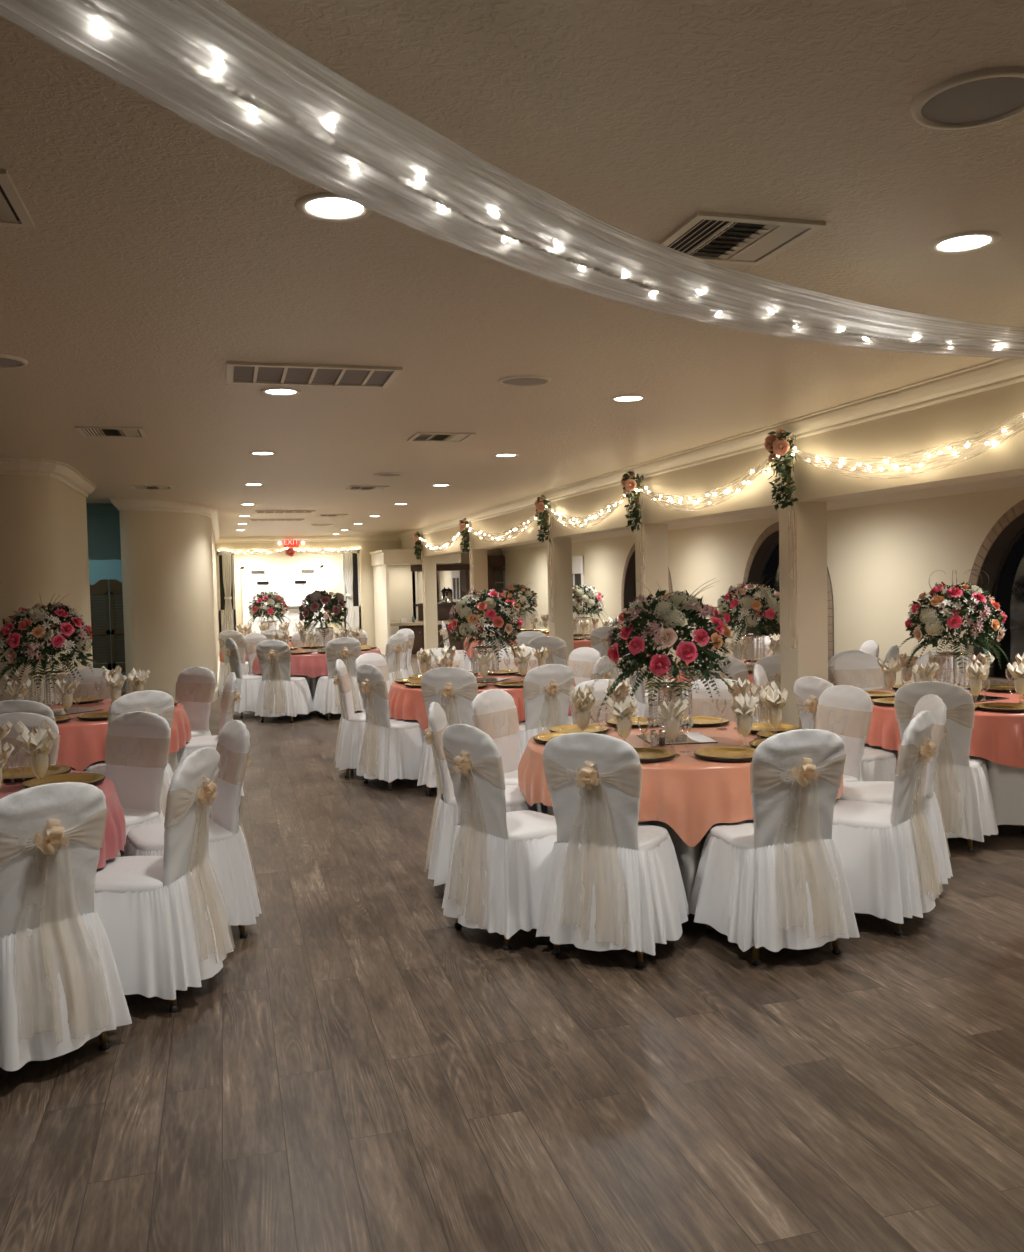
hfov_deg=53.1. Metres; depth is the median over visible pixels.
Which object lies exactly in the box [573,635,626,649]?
tablecloth
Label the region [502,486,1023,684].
wall
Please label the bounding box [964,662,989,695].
folded napkin
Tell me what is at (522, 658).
folded napkin
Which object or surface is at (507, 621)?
flower arrangement
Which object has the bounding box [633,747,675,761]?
charger plate
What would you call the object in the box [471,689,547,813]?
banquet chair
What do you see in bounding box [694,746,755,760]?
charger plate
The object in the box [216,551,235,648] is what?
window
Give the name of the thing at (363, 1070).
floor
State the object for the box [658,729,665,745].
pepper shaker
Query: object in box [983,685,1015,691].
charger plate
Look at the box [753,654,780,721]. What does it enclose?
banquet chair
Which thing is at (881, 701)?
charger plate
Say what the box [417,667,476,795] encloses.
banquet chair
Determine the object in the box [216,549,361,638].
wall
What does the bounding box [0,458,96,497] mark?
trim
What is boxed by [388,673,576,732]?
tablecloth
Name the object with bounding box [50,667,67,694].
folded napkin
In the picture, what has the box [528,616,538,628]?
folded napkin
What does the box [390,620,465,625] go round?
countertop
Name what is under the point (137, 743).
banquet chair
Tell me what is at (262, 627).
folded napkin
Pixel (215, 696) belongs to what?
baseboard
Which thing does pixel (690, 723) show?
wine glass
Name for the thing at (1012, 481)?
trim
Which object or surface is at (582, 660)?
banquet chair
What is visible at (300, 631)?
folded napkin
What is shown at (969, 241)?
recessed light
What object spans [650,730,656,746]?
salt shaker
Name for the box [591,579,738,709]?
flower arrangement
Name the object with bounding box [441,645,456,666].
folded napkin
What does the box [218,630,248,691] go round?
banquet chair
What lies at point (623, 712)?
folded napkin
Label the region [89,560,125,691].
wall
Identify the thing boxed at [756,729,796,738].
charger plate
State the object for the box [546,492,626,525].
garland
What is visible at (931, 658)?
folded napkin
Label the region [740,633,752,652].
folded napkin
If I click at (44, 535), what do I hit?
column
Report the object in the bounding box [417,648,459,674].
banquet chair
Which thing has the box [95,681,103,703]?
wine glass
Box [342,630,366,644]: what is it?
banquet chair
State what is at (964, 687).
charger plate
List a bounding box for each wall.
[87,514,120,559]
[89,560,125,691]
[216,541,501,650]
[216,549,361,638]
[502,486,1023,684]
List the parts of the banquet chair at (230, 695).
seat, sash, backrest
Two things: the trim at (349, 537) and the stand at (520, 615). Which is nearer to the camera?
the stand at (520, 615)
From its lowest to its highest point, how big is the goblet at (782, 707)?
0.183 m
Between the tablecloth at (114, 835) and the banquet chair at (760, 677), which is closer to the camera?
the tablecloth at (114, 835)
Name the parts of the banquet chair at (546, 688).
seat, backrest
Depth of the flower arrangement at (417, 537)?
21.35 m
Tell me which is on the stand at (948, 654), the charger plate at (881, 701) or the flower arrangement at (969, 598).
the flower arrangement at (969, 598)
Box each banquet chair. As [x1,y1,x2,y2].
[0,700,71,769]
[0,712,58,767]
[0,782,131,1070]
[64,668,110,698]
[83,690,173,817]
[94,747,233,1012]
[105,711,170,859]
[120,720,261,937]
[176,667,215,736]
[177,672,243,795]
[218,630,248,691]
[225,638,261,718]
[243,633,266,674]
[255,640,312,722]
[260,629,288,644]
[292,630,321,647]
[313,629,332,644]
[313,637,363,719]
[333,659,394,778]
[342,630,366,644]
[355,653,389,712]
[356,664,425,790]
[357,634,404,712]
[396,628,413,676]
[400,631,411,678]
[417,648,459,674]
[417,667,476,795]
[424,702,536,896]
[440,621,472,670]
[442,724,556,950]
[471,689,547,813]
[483,624,508,668]
[496,646,536,670]
[516,631,545,646]
[518,664,573,756]
[528,636,565,664]
[536,732,689,967]
[568,647,600,684]
[568,656,610,723]
[570,679,635,723]
[590,626,618,679]
[616,655,662,696]
[627,653,665,717]
[682,678,750,720]
[689,729,859,965]
[693,656,753,721]
[750,636,771,657]
[751,664,768,721]
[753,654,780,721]
[794,676,896,781]
[816,685,872,781]
[828,650,863,685]
[832,711,940,935]
[833,653,883,690]
[836,694,952,895]
[860,640,878,657]
[883,645,899,688]
[895,681,998,851]
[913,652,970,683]
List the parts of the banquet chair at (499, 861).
backrest, leg, seat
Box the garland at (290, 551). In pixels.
[222,548,294,556]
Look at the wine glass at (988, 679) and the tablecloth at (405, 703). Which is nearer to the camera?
the wine glass at (988, 679)
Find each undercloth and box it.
[69,752,177,773]
[290,675,325,699]
[547,806,720,905]
[864,743,1023,824]
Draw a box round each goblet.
[0,768,3,788]
[30,754,49,784]
[61,694,73,719]
[575,710,589,731]
[616,717,631,740]
[664,719,679,755]
[736,717,752,743]
[767,707,782,734]
[884,674,895,695]
[969,680,982,696]
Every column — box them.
[0,475,92,700]
[119,510,218,699]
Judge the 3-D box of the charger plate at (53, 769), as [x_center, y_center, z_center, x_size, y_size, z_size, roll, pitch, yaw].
[-2.183,0.672,4.663,0.332,0.024,0.332,-2,3,-16]
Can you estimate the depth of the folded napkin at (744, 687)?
5.57 m
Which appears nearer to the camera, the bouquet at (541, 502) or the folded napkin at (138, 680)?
the folded napkin at (138, 680)
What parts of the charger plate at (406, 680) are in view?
plate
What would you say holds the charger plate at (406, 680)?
on the tablecloth at (405, 703)
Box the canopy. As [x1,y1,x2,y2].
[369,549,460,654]
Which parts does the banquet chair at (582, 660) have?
sash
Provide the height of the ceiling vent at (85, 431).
0.012 m
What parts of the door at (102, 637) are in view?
door, door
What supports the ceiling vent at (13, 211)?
in the ceiling
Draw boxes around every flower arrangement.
[0,593,104,688]
[248,587,291,626]
[299,587,350,639]
[437,582,522,661]
[499,582,537,621]
[572,584,604,623]
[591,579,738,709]
[717,576,779,643]
[899,569,1006,672]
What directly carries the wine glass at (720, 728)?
on the tablecloth at (689, 793)
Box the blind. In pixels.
[572,556,582,573]
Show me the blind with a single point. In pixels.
(577, 561)
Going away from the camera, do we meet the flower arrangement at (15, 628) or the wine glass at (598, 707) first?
the wine glass at (598, 707)
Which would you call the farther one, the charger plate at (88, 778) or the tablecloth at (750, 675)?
the tablecloth at (750, 675)
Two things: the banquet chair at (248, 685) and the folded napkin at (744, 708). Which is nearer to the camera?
the folded napkin at (744, 708)
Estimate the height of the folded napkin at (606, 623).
0.201 m
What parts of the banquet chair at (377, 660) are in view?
backrest, sash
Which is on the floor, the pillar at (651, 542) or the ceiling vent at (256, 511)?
the pillar at (651, 542)
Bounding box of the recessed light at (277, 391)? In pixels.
[260,387,301,395]
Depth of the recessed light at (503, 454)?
9.07 m
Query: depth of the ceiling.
3.40 m
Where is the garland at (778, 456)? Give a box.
[636,456,778,503]
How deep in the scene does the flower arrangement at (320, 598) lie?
12.92 m
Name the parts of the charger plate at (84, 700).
plate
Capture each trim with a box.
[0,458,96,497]
[86,503,118,513]
[88,555,120,559]
[109,499,219,542]
[216,535,400,542]
[241,565,324,636]
[398,354,1023,540]
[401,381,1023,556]
[500,475,1023,550]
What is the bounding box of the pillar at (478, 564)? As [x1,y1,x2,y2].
[469,549,487,620]
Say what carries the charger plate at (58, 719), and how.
on the tablecloth at (81, 743)
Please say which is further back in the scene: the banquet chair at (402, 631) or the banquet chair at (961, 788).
the banquet chair at (402, 631)
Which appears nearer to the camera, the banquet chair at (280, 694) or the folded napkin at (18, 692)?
the folded napkin at (18, 692)
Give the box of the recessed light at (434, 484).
[431,484,450,485]
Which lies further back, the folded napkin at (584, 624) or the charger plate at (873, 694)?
the folded napkin at (584, 624)
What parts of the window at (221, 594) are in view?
pane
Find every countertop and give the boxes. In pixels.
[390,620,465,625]
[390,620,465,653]
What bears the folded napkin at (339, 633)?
in the goblet
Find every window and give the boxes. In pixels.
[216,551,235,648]
[342,549,361,629]
[572,556,584,608]
[621,543,672,611]
[742,522,833,660]
[965,499,1023,685]
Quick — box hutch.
[411,564,469,619]
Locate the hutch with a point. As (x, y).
(447, 576)
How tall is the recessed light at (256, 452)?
0.006 m
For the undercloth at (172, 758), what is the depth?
7.08 m
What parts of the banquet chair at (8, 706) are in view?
backrest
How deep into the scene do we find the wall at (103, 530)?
13.33 m
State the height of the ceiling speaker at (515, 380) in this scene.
0.012 m
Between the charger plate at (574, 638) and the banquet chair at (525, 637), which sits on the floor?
the banquet chair at (525, 637)
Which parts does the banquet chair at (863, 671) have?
sash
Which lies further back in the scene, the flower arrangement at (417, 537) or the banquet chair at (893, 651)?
the flower arrangement at (417, 537)
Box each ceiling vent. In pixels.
[0,169,34,227]
[75,426,146,437]
[130,485,172,489]
[226,361,402,387]
[249,519,303,520]
[254,510,314,512]
[311,524,332,525]
[318,514,347,516]
[346,486,389,489]
[407,432,475,441]
[656,211,825,265]
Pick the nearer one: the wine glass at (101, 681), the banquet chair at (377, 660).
the wine glass at (101, 681)
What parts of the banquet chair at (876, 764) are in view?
backrest, seat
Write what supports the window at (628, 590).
in the wall at (881, 558)
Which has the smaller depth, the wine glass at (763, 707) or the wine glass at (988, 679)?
the wine glass at (763, 707)
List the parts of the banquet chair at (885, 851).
seat, leg, backrest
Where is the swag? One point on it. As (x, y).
(129, 42)
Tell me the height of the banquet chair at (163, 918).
0.966 m
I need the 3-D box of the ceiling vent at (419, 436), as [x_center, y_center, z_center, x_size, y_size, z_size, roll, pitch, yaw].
[-0.542,-1.438,7.811,0.440,0.012,0.430,-2,3,-16]
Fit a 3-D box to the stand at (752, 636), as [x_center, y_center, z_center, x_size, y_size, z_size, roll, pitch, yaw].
[2.192,0.222,9.356,0.230,0.279,0.231,-1,3,11]
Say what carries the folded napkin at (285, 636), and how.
in the goblet
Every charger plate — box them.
[3,765,70,781]
[22,773,104,788]
[54,716,70,722]
[57,697,103,703]
[77,711,108,719]
[291,651,311,653]
[300,645,324,647]
[361,646,376,648]
[395,678,420,683]
[404,681,421,687]
[409,674,422,677]
[477,683,486,688]
[488,670,518,674]
[494,681,523,687]
[533,732,581,743]
[549,724,608,733]
[573,633,588,635]
[573,637,584,639]
[607,717,662,727]
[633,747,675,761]
[682,716,728,726]
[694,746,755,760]
[749,738,766,747]
[751,722,799,732]
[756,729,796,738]
[865,691,895,698]
[872,698,894,705]
[892,684,905,689]
[951,683,969,689]
[977,702,1023,711]
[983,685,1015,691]
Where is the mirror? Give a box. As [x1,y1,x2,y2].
[417,570,462,603]
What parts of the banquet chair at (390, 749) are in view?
backrest, seat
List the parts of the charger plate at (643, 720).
plate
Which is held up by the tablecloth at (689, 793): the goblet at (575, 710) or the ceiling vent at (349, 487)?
the goblet at (575, 710)
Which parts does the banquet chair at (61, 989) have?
backrest, leg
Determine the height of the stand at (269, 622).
0.279 m
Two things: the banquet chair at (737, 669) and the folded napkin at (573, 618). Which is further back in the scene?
the folded napkin at (573, 618)
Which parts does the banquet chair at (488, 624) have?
backrest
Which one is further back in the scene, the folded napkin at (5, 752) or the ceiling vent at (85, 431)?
the ceiling vent at (85, 431)
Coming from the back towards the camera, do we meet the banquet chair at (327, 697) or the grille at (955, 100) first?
the banquet chair at (327, 697)
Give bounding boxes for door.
[90,579,125,671]
[245,568,283,633]
[283,568,321,635]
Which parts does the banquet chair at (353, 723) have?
backrest, seat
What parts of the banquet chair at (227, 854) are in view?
seat, sash, backrest, leg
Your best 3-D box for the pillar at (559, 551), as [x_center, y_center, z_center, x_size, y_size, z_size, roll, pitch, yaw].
[0.631,-0.077,13.266,0.280,2.120,0.280,-2,3,-16]
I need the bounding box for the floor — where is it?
[0,654,1023,1251]
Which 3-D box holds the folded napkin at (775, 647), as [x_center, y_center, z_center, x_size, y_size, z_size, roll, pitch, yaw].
[2.295,0.214,8.873,0.146,0.201,0.131,-1,3,7]
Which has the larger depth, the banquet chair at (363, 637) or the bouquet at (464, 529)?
the bouquet at (464, 529)
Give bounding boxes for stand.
[28,671,64,713]
[261,621,275,629]
[315,627,333,649]
[472,645,499,679]
[517,614,525,631]
[575,617,590,636]
[648,682,692,740]
[739,634,764,665]
[936,652,973,687]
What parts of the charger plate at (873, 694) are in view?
plate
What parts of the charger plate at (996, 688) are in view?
plate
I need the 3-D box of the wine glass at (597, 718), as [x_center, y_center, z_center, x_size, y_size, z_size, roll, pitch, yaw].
[0.455,0.517,5.152,0.060,0.163,0.059,-2,3,-16]
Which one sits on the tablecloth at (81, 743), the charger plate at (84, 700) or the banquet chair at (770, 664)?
the charger plate at (84, 700)
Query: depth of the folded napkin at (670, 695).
5.77 m
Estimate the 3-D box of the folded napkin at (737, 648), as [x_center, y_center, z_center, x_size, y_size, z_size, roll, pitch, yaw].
[1.955,0.219,8.926,0.153,0.201,0.145,-1,3,15]
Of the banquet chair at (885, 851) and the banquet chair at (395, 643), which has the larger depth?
the banquet chair at (395, 643)
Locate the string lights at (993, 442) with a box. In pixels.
[788,422,1023,470]
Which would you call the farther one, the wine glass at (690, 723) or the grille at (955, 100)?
the wine glass at (690, 723)
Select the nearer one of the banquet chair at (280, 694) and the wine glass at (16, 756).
the wine glass at (16, 756)
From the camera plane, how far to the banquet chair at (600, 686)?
6.33 m
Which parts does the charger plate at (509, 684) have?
plate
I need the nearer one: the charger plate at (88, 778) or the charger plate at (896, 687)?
the charger plate at (88, 778)
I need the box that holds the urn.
[443,587,452,602]
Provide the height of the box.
0.090 m
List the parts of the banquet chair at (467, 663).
backrest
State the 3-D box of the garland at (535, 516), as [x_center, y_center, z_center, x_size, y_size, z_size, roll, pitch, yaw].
[-0.168,-1.425,15.131,0.092,0.372,4.271,-2,3,-16]
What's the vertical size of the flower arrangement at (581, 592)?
0.630 m
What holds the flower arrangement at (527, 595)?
on the stand at (520, 615)
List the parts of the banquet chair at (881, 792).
seat, backrest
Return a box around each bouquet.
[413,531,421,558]
[459,518,470,552]
[535,495,550,542]
[621,470,643,532]
[764,427,797,509]
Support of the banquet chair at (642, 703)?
on the floor
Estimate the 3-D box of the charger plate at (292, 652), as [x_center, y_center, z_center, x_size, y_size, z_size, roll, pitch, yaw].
[-2.602,0.326,12.484,0.332,0.024,0.332,-2,3,-16]
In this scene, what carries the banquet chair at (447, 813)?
on the floor
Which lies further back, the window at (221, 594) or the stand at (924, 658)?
the window at (221, 594)
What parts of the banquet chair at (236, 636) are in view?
backrest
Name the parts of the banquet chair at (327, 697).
seat, backrest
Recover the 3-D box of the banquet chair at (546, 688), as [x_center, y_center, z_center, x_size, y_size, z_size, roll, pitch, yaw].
[0.178,0.757,7.858,0.594,0.966,0.650,-3,3,-31]
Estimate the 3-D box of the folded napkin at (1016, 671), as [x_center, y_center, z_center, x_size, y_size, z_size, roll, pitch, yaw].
[3.070,0.318,6.196,0.146,0.201,0.131,0,3,30]
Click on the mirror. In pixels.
(445, 579)
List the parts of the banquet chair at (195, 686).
sash, seat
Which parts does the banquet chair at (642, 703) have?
backrest, seat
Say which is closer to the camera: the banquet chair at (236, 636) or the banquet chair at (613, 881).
the banquet chair at (613, 881)
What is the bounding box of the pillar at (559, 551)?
[547,537,573,665]
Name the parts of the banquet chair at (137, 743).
sash, backrest, seat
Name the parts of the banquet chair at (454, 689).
backrest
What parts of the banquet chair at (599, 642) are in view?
backrest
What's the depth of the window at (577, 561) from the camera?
19.40 m
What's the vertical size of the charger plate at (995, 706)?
0.024 m
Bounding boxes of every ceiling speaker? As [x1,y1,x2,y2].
[0,354,27,367]
[374,472,402,475]
[498,375,550,386]
[910,66,1023,129]
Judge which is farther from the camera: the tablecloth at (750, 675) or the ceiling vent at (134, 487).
the ceiling vent at (134, 487)
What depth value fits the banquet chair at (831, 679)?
8.21 m
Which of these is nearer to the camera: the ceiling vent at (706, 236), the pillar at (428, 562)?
the ceiling vent at (706, 236)
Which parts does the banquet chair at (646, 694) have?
backrest, seat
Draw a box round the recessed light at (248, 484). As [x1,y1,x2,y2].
[243,483,264,485]
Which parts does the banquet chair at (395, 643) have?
backrest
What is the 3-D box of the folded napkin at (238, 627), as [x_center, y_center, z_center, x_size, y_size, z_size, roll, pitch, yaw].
[-4.136,0.055,15.627,0.153,0.201,0.145,-1,3,15]
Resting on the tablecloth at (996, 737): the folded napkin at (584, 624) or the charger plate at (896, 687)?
the charger plate at (896, 687)
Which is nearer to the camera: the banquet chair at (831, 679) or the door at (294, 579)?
the banquet chair at (831, 679)
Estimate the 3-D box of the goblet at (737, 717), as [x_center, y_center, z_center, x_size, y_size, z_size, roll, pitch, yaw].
[1.106,0.504,4.871,0.076,0.183,0.076,-2,3,-16]
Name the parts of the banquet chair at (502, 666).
sash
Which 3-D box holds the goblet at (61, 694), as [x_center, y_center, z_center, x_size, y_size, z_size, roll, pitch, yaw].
[-2.882,0.515,6.649,0.076,0.183,0.076,-2,3,-16]
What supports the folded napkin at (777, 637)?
in the goblet
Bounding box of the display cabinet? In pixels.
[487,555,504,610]
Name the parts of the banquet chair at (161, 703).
seat, backrest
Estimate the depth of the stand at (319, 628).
13.03 m
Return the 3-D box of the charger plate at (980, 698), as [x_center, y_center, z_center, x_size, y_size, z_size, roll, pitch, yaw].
[2.985,0.469,6.699,0.340,0.006,0.340,-3,3,-28]
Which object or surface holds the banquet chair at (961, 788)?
on the floor
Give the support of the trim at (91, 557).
attached to the wall at (103, 530)
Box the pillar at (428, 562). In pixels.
[422,556,437,649]
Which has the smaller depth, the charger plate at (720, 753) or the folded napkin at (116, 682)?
the charger plate at (720, 753)
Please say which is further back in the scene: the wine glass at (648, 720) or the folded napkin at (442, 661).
the folded napkin at (442, 661)
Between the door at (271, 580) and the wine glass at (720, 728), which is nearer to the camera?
the wine glass at (720, 728)
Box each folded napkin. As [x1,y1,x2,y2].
[0,721,11,747]
[0,742,14,785]
[3,671,25,685]
[5,678,30,699]
[14,719,50,742]
[20,727,58,777]
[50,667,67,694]
[55,678,79,708]
[100,665,121,677]
[104,673,126,700]
[127,669,148,691]
[131,668,149,678]
[236,623,244,633]
[241,624,250,635]
[259,624,267,631]
[272,630,282,640]
[277,631,289,642]
[278,623,287,630]
[281,621,289,630]
[294,622,303,629]
[298,628,307,642]
[306,631,316,646]
[333,630,344,637]
[340,626,350,636]
[350,628,362,639]
[417,651,432,673]
[420,648,433,670]
[432,652,450,667]
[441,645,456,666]
[477,652,493,676]
[509,644,524,666]
[515,650,531,674]
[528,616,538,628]
[532,646,548,665]
[541,615,548,627]
[569,684,593,698]
[570,691,597,729]
[573,618,577,630]
[578,619,588,633]
[591,617,599,628]
[601,619,611,625]
[605,678,629,703]
[606,695,639,737]
[657,698,688,739]
[661,677,686,702]
[726,677,750,697]
[728,639,744,659]
[731,693,760,735]
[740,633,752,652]
[751,681,777,719]
[759,687,787,727]
[768,640,779,654]
[769,633,779,643]
[877,657,902,687]
[896,653,917,680]
[912,662,939,681]
[927,651,946,678]
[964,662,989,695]
[973,651,994,679]
[1007,661,1023,694]
[1015,653,1023,664]
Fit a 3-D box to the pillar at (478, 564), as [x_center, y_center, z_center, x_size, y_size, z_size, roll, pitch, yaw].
[-0.550,-0.241,17.470,0.280,2.120,0.280,-2,3,-16]
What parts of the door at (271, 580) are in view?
panel moulding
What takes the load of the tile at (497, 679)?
on the tablecloth at (405, 703)
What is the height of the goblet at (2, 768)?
0.183 m
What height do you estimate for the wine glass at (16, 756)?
0.163 m
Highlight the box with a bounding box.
[400,618,406,622]
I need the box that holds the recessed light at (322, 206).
[294,192,372,221]
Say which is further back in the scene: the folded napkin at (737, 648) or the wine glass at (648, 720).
the folded napkin at (737, 648)
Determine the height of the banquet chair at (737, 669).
0.966 m
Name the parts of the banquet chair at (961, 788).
backrest, leg, seat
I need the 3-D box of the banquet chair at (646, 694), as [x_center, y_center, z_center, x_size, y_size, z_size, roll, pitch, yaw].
[1.297,0.643,9.789,0.650,0.966,0.594,0,3,22]
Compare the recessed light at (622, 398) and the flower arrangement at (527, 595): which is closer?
the recessed light at (622, 398)
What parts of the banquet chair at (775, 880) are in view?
seat, leg, backrest, leg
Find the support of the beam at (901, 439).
attached to the wall at (367, 581)
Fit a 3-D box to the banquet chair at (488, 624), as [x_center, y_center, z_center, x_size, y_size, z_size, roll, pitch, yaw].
[-0.172,0.422,15.400,0.594,0.966,0.650,-1,3,13]
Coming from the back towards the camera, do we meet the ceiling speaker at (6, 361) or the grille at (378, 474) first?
the grille at (378, 474)
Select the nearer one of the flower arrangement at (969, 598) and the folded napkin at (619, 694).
the folded napkin at (619, 694)
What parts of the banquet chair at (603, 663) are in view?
seat, backrest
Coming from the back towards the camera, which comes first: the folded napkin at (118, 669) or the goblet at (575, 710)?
the folded napkin at (118, 669)
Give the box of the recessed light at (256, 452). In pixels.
[249,451,276,454]
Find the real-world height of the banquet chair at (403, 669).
0.966 m
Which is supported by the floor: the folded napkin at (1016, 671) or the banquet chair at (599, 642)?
the banquet chair at (599, 642)
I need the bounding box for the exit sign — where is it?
[278,539,304,546]
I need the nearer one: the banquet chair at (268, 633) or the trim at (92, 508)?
the trim at (92, 508)
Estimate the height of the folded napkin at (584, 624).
0.201 m
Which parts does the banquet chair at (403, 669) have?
backrest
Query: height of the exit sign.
0.210 m
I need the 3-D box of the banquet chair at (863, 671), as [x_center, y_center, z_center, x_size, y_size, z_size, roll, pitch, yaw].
[2.746,0.703,7.745,0.594,0.966,0.650,-2,3,-16]
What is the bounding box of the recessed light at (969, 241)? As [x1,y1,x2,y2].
[927,230,1001,253]
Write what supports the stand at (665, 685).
on the tile at (692, 737)
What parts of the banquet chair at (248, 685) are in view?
backrest, seat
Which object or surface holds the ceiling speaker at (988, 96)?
attached to the ceiling
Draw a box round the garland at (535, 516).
[467,516,535,539]
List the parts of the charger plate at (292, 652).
plate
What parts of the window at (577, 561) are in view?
pane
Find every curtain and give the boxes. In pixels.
[222,552,233,630]
[344,551,354,628]
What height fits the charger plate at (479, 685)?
0.024 m
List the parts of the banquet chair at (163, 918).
seat, leg, backrest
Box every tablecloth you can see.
[0,768,125,868]
[48,699,190,770]
[219,638,292,661]
[252,648,381,677]
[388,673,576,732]
[464,631,548,657]
[518,719,842,846]
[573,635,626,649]
[663,660,755,696]
[865,688,1023,767]
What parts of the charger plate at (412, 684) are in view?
plate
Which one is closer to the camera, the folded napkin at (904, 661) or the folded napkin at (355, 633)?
the folded napkin at (904, 661)
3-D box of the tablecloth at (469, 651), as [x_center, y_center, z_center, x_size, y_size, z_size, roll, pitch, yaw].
[0.055,0.290,16.254,1.636,0.368,1.630,-2,3,-23]
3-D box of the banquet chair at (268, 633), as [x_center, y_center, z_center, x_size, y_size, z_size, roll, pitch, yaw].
[-3.442,0.520,14.902,0.594,0.966,0.650,-2,3,-16]
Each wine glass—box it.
[5,746,19,784]
[15,753,29,788]
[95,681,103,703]
[504,657,510,675]
[590,707,599,732]
[596,712,607,727]
[638,717,649,746]
[680,718,691,752]
[716,699,726,729]
[754,707,764,739]
[901,675,910,684]
[982,679,989,702]
[1005,669,1013,693]
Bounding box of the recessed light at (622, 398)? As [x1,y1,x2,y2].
[610,395,646,401]
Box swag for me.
[0,0,1023,357]
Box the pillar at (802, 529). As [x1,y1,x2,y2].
[779,502,827,728]
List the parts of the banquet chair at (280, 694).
backrest, seat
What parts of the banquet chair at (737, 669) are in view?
backrest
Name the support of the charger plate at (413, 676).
on the tablecloth at (405, 703)
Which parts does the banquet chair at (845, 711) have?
sash, seat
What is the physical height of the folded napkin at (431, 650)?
0.202 m
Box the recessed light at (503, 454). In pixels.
[493,453,518,456]
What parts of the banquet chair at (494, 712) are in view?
backrest, sash, seat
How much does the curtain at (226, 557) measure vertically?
2.300 m
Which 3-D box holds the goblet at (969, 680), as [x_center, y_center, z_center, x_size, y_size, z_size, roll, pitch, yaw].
[2.817,0.404,6.224,0.076,0.183,0.076,-2,3,-16]
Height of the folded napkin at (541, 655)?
0.202 m
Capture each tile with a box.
[53,707,102,715]
[476,678,508,682]
[637,732,717,744]
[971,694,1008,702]
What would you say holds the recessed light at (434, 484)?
in the ceiling
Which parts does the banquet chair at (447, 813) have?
backrest, seat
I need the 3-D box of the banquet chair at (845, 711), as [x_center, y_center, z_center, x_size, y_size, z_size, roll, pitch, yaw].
[1.635,0.824,5.641,0.650,0.966,0.594,-3,3,-25]
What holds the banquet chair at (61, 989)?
on the floor
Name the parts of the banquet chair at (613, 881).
leg, backrest, leg, seat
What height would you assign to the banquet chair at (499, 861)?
0.966 m
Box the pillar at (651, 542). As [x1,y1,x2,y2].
[635,524,669,690]
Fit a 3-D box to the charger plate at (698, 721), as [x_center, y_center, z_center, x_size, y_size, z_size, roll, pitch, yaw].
[1.068,0.544,5.833,0.332,0.024,0.332,-2,3,-16]
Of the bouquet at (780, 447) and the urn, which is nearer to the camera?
the bouquet at (780, 447)
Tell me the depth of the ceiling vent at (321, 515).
16.48 m
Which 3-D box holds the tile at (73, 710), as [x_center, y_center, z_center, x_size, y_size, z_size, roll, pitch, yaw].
[-3.088,0.591,7.107,0.340,0.006,0.340,0,3,34]
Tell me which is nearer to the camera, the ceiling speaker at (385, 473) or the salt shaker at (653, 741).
the salt shaker at (653, 741)
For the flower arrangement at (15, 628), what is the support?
on the stand at (47, 698)
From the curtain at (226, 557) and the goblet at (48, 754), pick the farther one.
the curtain at (226, 557)
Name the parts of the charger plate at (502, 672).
plate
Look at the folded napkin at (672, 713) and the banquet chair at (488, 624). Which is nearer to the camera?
the folded napkin at (672, 713)
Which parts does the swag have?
bulb, bulb, bulb, bulb, bulb, bulb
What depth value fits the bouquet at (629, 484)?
10.12 m
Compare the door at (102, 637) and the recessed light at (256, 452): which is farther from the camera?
the door at (102, 637)
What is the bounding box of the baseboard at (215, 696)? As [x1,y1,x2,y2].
[174,651,219,701]
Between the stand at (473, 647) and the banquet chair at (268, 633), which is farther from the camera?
the banquet chair at (268, 633)
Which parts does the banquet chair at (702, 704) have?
sash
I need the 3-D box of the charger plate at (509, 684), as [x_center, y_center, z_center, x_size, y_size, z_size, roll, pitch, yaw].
[0.021,0.464,8.119,0.332,0.024,0.332,-2,3,-16]
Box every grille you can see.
[0,358,21,365]
[378,474,399,475]
[502,378,546,384]
[921,77,1023,123]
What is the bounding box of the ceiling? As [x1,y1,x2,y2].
[0,0,1023,536]
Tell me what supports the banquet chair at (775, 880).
on the floor
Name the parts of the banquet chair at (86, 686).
sash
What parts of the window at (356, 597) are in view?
pane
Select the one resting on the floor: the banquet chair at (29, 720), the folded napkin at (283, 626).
the banquet chair at (29, 720)
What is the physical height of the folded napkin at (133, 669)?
0.201 m
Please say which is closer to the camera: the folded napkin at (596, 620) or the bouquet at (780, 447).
the bouquet at (780, 447)
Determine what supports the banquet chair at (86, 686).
on the floor
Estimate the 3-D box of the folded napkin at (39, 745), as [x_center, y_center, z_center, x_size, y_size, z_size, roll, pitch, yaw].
[-1.938,0.523,4.215,0.145,0.202,0.137,-2,3,-23]
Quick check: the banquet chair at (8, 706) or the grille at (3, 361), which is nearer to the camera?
the grille at (3, 361)
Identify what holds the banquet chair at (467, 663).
on the floor

